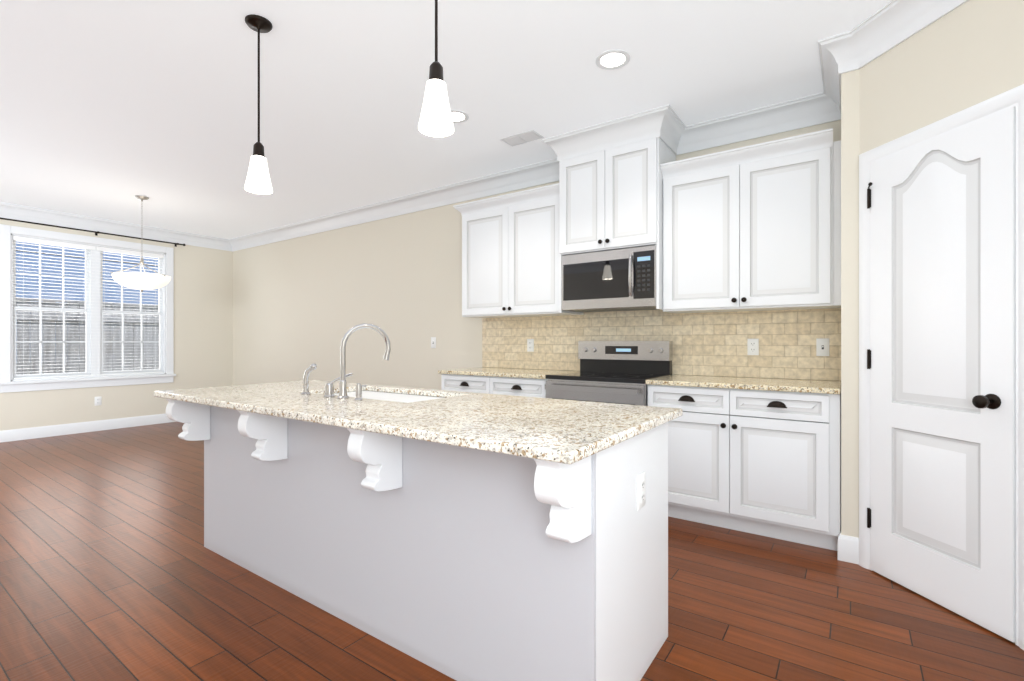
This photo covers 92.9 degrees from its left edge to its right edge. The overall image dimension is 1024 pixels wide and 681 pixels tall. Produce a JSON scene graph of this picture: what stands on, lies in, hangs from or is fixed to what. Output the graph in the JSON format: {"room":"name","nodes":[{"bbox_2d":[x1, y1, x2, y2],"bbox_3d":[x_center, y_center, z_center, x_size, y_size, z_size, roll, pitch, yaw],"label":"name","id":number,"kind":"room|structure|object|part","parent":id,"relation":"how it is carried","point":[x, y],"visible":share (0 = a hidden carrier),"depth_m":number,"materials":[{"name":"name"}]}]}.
{"room":"kitchen","nodes":[
{"label":"kitchen","id":0,"kind":"room"},
{"bbox_2d":[0,219,231,430],"bbox_3d":[-6.291,-0.215,5.260,0.140,2.770,6.180,0,0,35],"label":"wall","id":1,"kind":"structure","parent":0,"point":[202,275],"depth_m":7.16,"materials":[{"name":"beige paint"}]},
{"bbox_2d":[0,413,176,442],"bbox_3d":[-6.218,1.103,5.227,0.016,0.135,6.170,0,0,35],"label":"baseboard","id":2,"kind":"structure","parent":1,"relation":"attached to","point":[91,426],"depth_m":6.22,"materials":[{"name":"white wood"}]},
{"bbox_2d":[0,217,185,392],"bbox_3d":[-5.457,-0.420,6.360,0.243,2.030,2.036,0,0,35],"label":"window unit","id":3,"kind":"structure","parent":1,"relation":"in","point":[94,375],"depth_m":6.30,"materials":[{"name":"white"}]},
{"bbox_3d":[-5.399,-1.410,6.320,0.101,0.050,2.036,0,0,35],"label":"curtain rod","id":4,"kind":"part","parent":3,"relation":"part of","materials":[{"name":"black metal"}]},
{"bbox_2d":[95,396,101,405],"bbox_3d":[-5.420,0.780,6.371,0.009,0.117,0.072,0,0,35],"label":"outlet","id":5,"kind":"object","parent":1,"relation":"attached to","point":[98,400],"visible":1,"depth_m":6.37,"materials":[{"name":"white plastic"}]},
{"bbox_2d":[0,202,227,250],"bbox_3d":[-6.189,-1.517,5.194,0.102,0.164,5.970,0,0,35],"label":"crown molding","id":6,"kind":"structure","parent":1,"relation":"attached to","point":[7,210],"depth_m":6.40,"materials":[{"name":"white wood"}]},
{"bbox_2d":[0,0,890,238],"bbox_3d":[-2.588,-1.650,2.667,9.180,0.100,6.480,0,0,35],"label":"ceiling","id":7,"kind":"structure","parent":0,"point":[110,109],"depth_m":3.05,"materials":[{"name":"white paint"}]},
{"bbox_2d":[111,195,170,291],"bbox_3d":[-4.098,-1.073,5.376,0.524,1.053,0.537,0,0,35],"label":"pendant light","id":8,"kind":"object","parent":7,"relation":"hanging from","point":[141,281],"visible":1,"depth_m":5.25,"materials":[{"name":"white glass"}]},
{"bbox_3d":[-4.094,-0.651,5.381,0.524,0.158,0.524,0,0,35],"label":"lamp shade","id":9,"kind":"part","parent":8,"relation":"part of","materials":[{"name":"white glass"}]},
{"bbox_2d":[244,14,272,193],"bbox_3d":[-1.270,-1.179,2.440,0.128,0.841,0.128,0,0,35],"label":"pendant light","id":10,"kind":"object","parent":7,"relation":"hanging from","point":[258,181],"visible":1,"depth_m":2.42,"materials":[{"name":"white glass"}]},
{"bbox_3d":[-1.270,-0.842,2.440,0.128,0.167,0.128,0,0,35],"label":"lamp shade","id":11,"kind":"part","parent":10,"relation":"part of","materials":[{"name":"white glass"}]},
{"bbox_2d":[418,0,453,136],"bbox_3d":[-0.271,-1.179,1.740,0.128,0.841,0.128,0,0,35],"label":"pendant light","id":12,"kind":"object","parent":7,"relation":"hanging from","point":[435,119],"visible":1,"depth_m":1.71,"materials":[{"name":"white glass"}]},
{"bbox_3d":[-0.271,-0.842,1.740,0.128,0.167,0.128,0,0,35],"label":"lamp shade","id":13,"kind":"part","parent":12,"relation":"part of","materials":[{"name":"white glass"}]},
{"bbox_2d":[450,110,468,122],"bbox_3d":[-0.405,-1.596,3.458,0.196,0.007,0.196,0,0,35],"label":"recessed light","id":14,"kind":"object","parent":7,"relation":"in","point":[457,116],"visible":0.71,"depth_m":3.46,"materials":[{"name":"white"}]},
{"bbox_2d":[500,130,544,146],"bbox_3d":[0.079,-1.595,3.827,0.310,0.009,0.170,0,0,35],"label":"ceiling vent","id":15,"kind":"object","parent":7,"relation":"in","point":[522,138],"visible":1,"depth_m":3.81,"materials":[{"name":"white metal"}]},
{"bbox_2d":[595,49,630,69],"bbox_3d":[0.572,-1.596,2.761,0.196,0.007,0.196,0,0,35],"label":"recessed light","id":16,"kind":"object","parent":7,"relation":"in","point":[609,60],"visible":1,"depth_m":2.76,"materials":[{"name":"white"}]},
{"bbox_2d":[0,422,1023,680],"bbox_3d":[-2.588,1.220,2.667,9.180,0.100,6.480,0,0,35],"label":"floor","id":17,"kind":"structure","parent":0,"point":[112,568],"depth_m":2.15,"materials":[{"name":"brown wood"}]},
{"bbox_2d":[166,399,667,680],"bbox_3d":[-0.615,0.732,2.278,2.439,0.875,0.885,0,0,35],"label":"kitchen island","id":18,"kind":"object","parent":17,"relation":"on","point":[462,536],"depth_m":1.73,"materials":[{"name":"white wood"}]},
{"bbox_2d":[154,380,681,466],"bbox_3d":[-0.620,0.280,2.262,2.510,0.030,0.936,0,0,35],"label":"island countertop","id":19,"kind":"structure","parent":18,"relation":"on","point":[563,432],"depth_m":1.74,"materials":[{"name":"beige stone"}]},
{"bbox_2d":[298,363,317,394],"bbox_3d":[-1.020,0.187,2.441,0.067,0.155,0.067,0,0,35],"label":"faucet","id":20,"kind":"object","parent":19,"relation":"on","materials":[{"name":"silver metal"}]},
{"bbox_2d":[322,323,390,398],"bbox_3d":[-0.738,0.089,2.334,0.266,0.351,0.225,0,0,35],"label":"faucet","id":21,"kind":"object","parent":19,"relation":"on","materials":[{"name":"silver metal"}]},
{"bbox_2d":[318,387,445,402],"bbox_3d":[-0.668,0.397,2.516,0.884,0.229,0.480,0,0,35],"label":"sink","id":22,"kind":"object","parent":19,"relation":"in","point":[371,392],"depth_m":2.64,"materials":[{"name":"white ceramic"}]},
{"bbox_2d":[636,471,645,510],"bbox_3d":[0.448,0.515,1.676,0.009,0.117,0.072,0,0,35],"label":"outlet","id":23,"kind":"object","parent":18,"relation":"attached to","point":[640,475],"depth_m":1.66,"materials":[{"name":"white plastic"}]},
{"bbox_2d":[441,376,546,397],"bbox_3d":[-0.008,0.728,4.262,1.099,0.885,0.621,0,0,35],"label":"base cabinet","id":24,"kind":"object","parent":17,"relation":"on","point":[502,385],"depth_m":3.98,"materials":[{"name":"white wood"}]},
{"bbox_2d":[438,368,566,379],"bbox_3d":[-0.019,0.270,4.258,1.115,0.030,0.640,0,0,35],"label":"countertop","id":25,"kind":"structure","parent":24,"relation":"on","point":[518,373],"depth_m":4.14,"materials":[{"name":"beige stone"}]},
{"bbox_2d":[545,341,672,405],"bbox_3d":[0.726,0.583,3.677,0.768,1.174,0.683,0,0,35],"label":"electric range","id":26,"kind":"object","parent":17,"relation":"on","point":[618,372],"visible":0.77,"depth_m":3.70,"materials":[{"name":"silver metal"}]},
{"bbox_2d":[645,380,840,550],"bbox_3d":[1.515,0.728,3.196,1.074,0.885,0.621,0,0,35],"label":"base cabinet","id":27,"kind":"object","parent":17,"relation":"on","point":[768,464],"depth_m":2.88,"materials":[{"name":"white wood"}]},
{"bbox_2d":[646,376,840,395],"bbox_3d":[1.509,0.270,3.188,1.076,0.030,0.640,0,0,35],"label":"countertop","id":28,"kind":"structure","parent":27,"relation":"on","point":[747,383],"depth_m":3.03,"materials":[{"name":"beige stone"}]},
{"bbox_2d":[232,121,835,389],"bbox_3d":[-0.770,-0.215,5.264,9.180,2.770,0.140,0,0,35],"label":"wall","id":29,"kind":"structure","parent":0,"point":[288,311],"depth_m":5.90,"materials":[{"name":"beige paint"}]},
{"bbox_2d":[228,162,558,251],"bbox_3d":[-1.952,-1.517,5.944,6.185,0.164,0.102,0,0,35],"label":"crown molding","id":30,"kind":"structure","parent":29,"relation":"attached to","point":[535,174],"depth_m":5.35,"materials":[{"name":"white wood"}]},
{"bbox_2d":[431,337,435,347],"bbox_3d":[-0.848,0.012,5.222,0.072,0.117,0.016,0,0,35],"label":"outlet","id":31,"kind":"object","parent":29,"relation":"attached to","point":[433,342],"visible":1,"depth_m":5.22,"materials":[{"name":"white plastic"}]},
{"bbox_2d":[460,192,585,319],"bbox_3d":[0.065,-0.720,4.379,1.083,0.980,0.346,0,0,35],"label":"upper cabinet","id":32,"kind":"object","parent":29,"relation":"attached to","point":[511,270],"depth_m":4.22,"materials":[{"name":"white wood"}]},
{"bbox_2d":[527,339,533,351],"bbox_3d":[0.170,0.035,4.496,0.072,0.117,0.009,0,0,35],"label":"outlet","id":33,"kind":"object","parent":29,"relation":"attached to","point":[530,345],"visible":1,"depth_m":4.49,"materials":[{"name":"white plastic"}]},
{"bbox_2d":[540,104,679,167],"bbox_3d":[0.684,-1.517,3.619,1.004,0.164,0.127,0,0,35],"label":"crown molding","id":34,"kind":"structure","parent":29,"relation":"attached to","point":[663,122],"depth_m":3.57,"materials":[{"name":"white wood"}]},
{"bbox_2d":[554,137,677,255],"bbox_3d":[0.815,-1.142,3.805,0.800,0.908,0.426,0,0,35],"label":"upper cabinet","id":35,"kind":"object","parent":29,"relation":"attached to","point":[609,199],"depth_m":3.60,"materials":[{"name":"white wood"}]},
{"bbox_2d":[562,245,659,311],"bbox_3d":[0.802,-0.465,3.787,0.760,0.434,0.463,0,0,35],"label":"over-the-range microwave","id":36,"kind":"object","parent":35,"relation":"attached to","point":[624,279],"visible":0.98,"depth_m":3.63,"materials":[{"name":"silver metal"}]},
{"bbox_2d":[658,136,840,315],"bbox_3d":[1.601,-0.703,3.303,1.059,0.975,0.346,0,0,35],"label":"upper cabinet","id":37,"kind":"object","parent":29,"relation":"attached to","point":[746,240],"depth_m":3.14,"materials":[{"name":"white wood"}]},
{"bbox_2d":[747,339,758,354],"bbox_3d":[1.697,0.038,3.427,0.072,0.117,0.009,0,0,35],"label":"outlet","id":38,"kind":"object","parent":29,"relation":"attached to","point":[752,346],"visible":1,"depth_m":3.42,"materials":[{"name":"white plastic"}]},
{"bbox_2d":[668,94,840,154],"bbox_3d":[1.674,-1.517,3.405,1.065,0.164,0.102,0,0,35],"label":"crown molding","id":39,"kind":"structure","parent":29,"relation":"attached to","point":[802,112],"depth_m":3.42,"materials":[{"name":"white wood"}]},
{"bbox_2d":[816,338,828,355],"bbox_3d":[2.035,0.038,3.186,0.072,0.117,0.016,0,0,35],"label":"outlet","id":40,"kind":"object","parent":29,"relation":"attached to","point":[822,346],"visible":1,"depth_m":3.19,"materials":[{"name":"white plastic"}]},
{"bbox_2d":[836,69,859,537],"bbox_3d":[1.982,-0.215,2.848,0.080,2.770,0.640,0,0,35],"label":"wall","id":41,"kind":"structure","parent":0,"point":[847,128],"depth_m":2.59,"materials":[{"name":"beige paint"}]},
{"bbox_2d":[816,80,840,119],"bbox_3d":[1.887,-1.517,2.854,0.122,0.164,0.540,0,0,35],"label":"crown molding","id":42,"kind":"structure","parent":41,"relation":"attached to","point":[828,101],"depth_m":3.14,"materials":[{"name":"white wood"}]},
{"bbox_2d":[818,0,968,83],"bbox_3d":[1.794,-1.517,2.094,0.842,0.164,0.812,0,0,35],"label":"crown molding","id":43,"kind":"structure","parent":41,"relation":"attached to","point":[888,26],"depth_m":2.41,"materials":[{"name":"white wood"}]},
{"bbox_2d":[860,0,1023,642],"bbox_3d":[1.980,-0.215,2.011,0.100,2.770,1.139,0,0,-10],"label":"wall","id":44,"kind":"structure","parent":0,"point":[968,54],"depth_m":2.15,"materials":[{"name":"beige paint"}]},
{"bbox_2d":[859,84,1023,649],"bbox_3d":[1.888,0.096,2.180,0.020,2.149,0.758,0,0,-10],"label":"door frame","id":45,"kind":"structure","parent":44,"relation":"attached to","point":[1006,100],"depth_m":2.14,"materials":[{"name":"white wood"}]},
{"bbox_2d":[867,107,1015,641],"bbox_3d":[1.852,0.129,2.180,0.089,2.067,0.622,0,0,-10],"label":"pantry door","id":46,"kind":"structure","parent":44,"relation":"in","point":[943,354],"depth_m":2.11,"materials":[{"name":"white wood"}]},
{"bbox_3d":[1.842,0.075,2.198,0.076,1.749,0.583,0,0,-10],"label":"pantry door hardware","id":47,"kind":"part","parent":46,"relation":"part of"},
{"label":"outside","id":48,"kind":"structure","parent":0,"visible":0},
{"bbox_2d":[16,250,158,374],"bbox_3d":[-13.264,-1.314,21.496,29.810,5.467,80.001,0,0,35],"label":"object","id":49,"kind":"structure","parent":48,"point":[117,337],"depth_m":7.94,"materials":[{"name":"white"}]}
]}

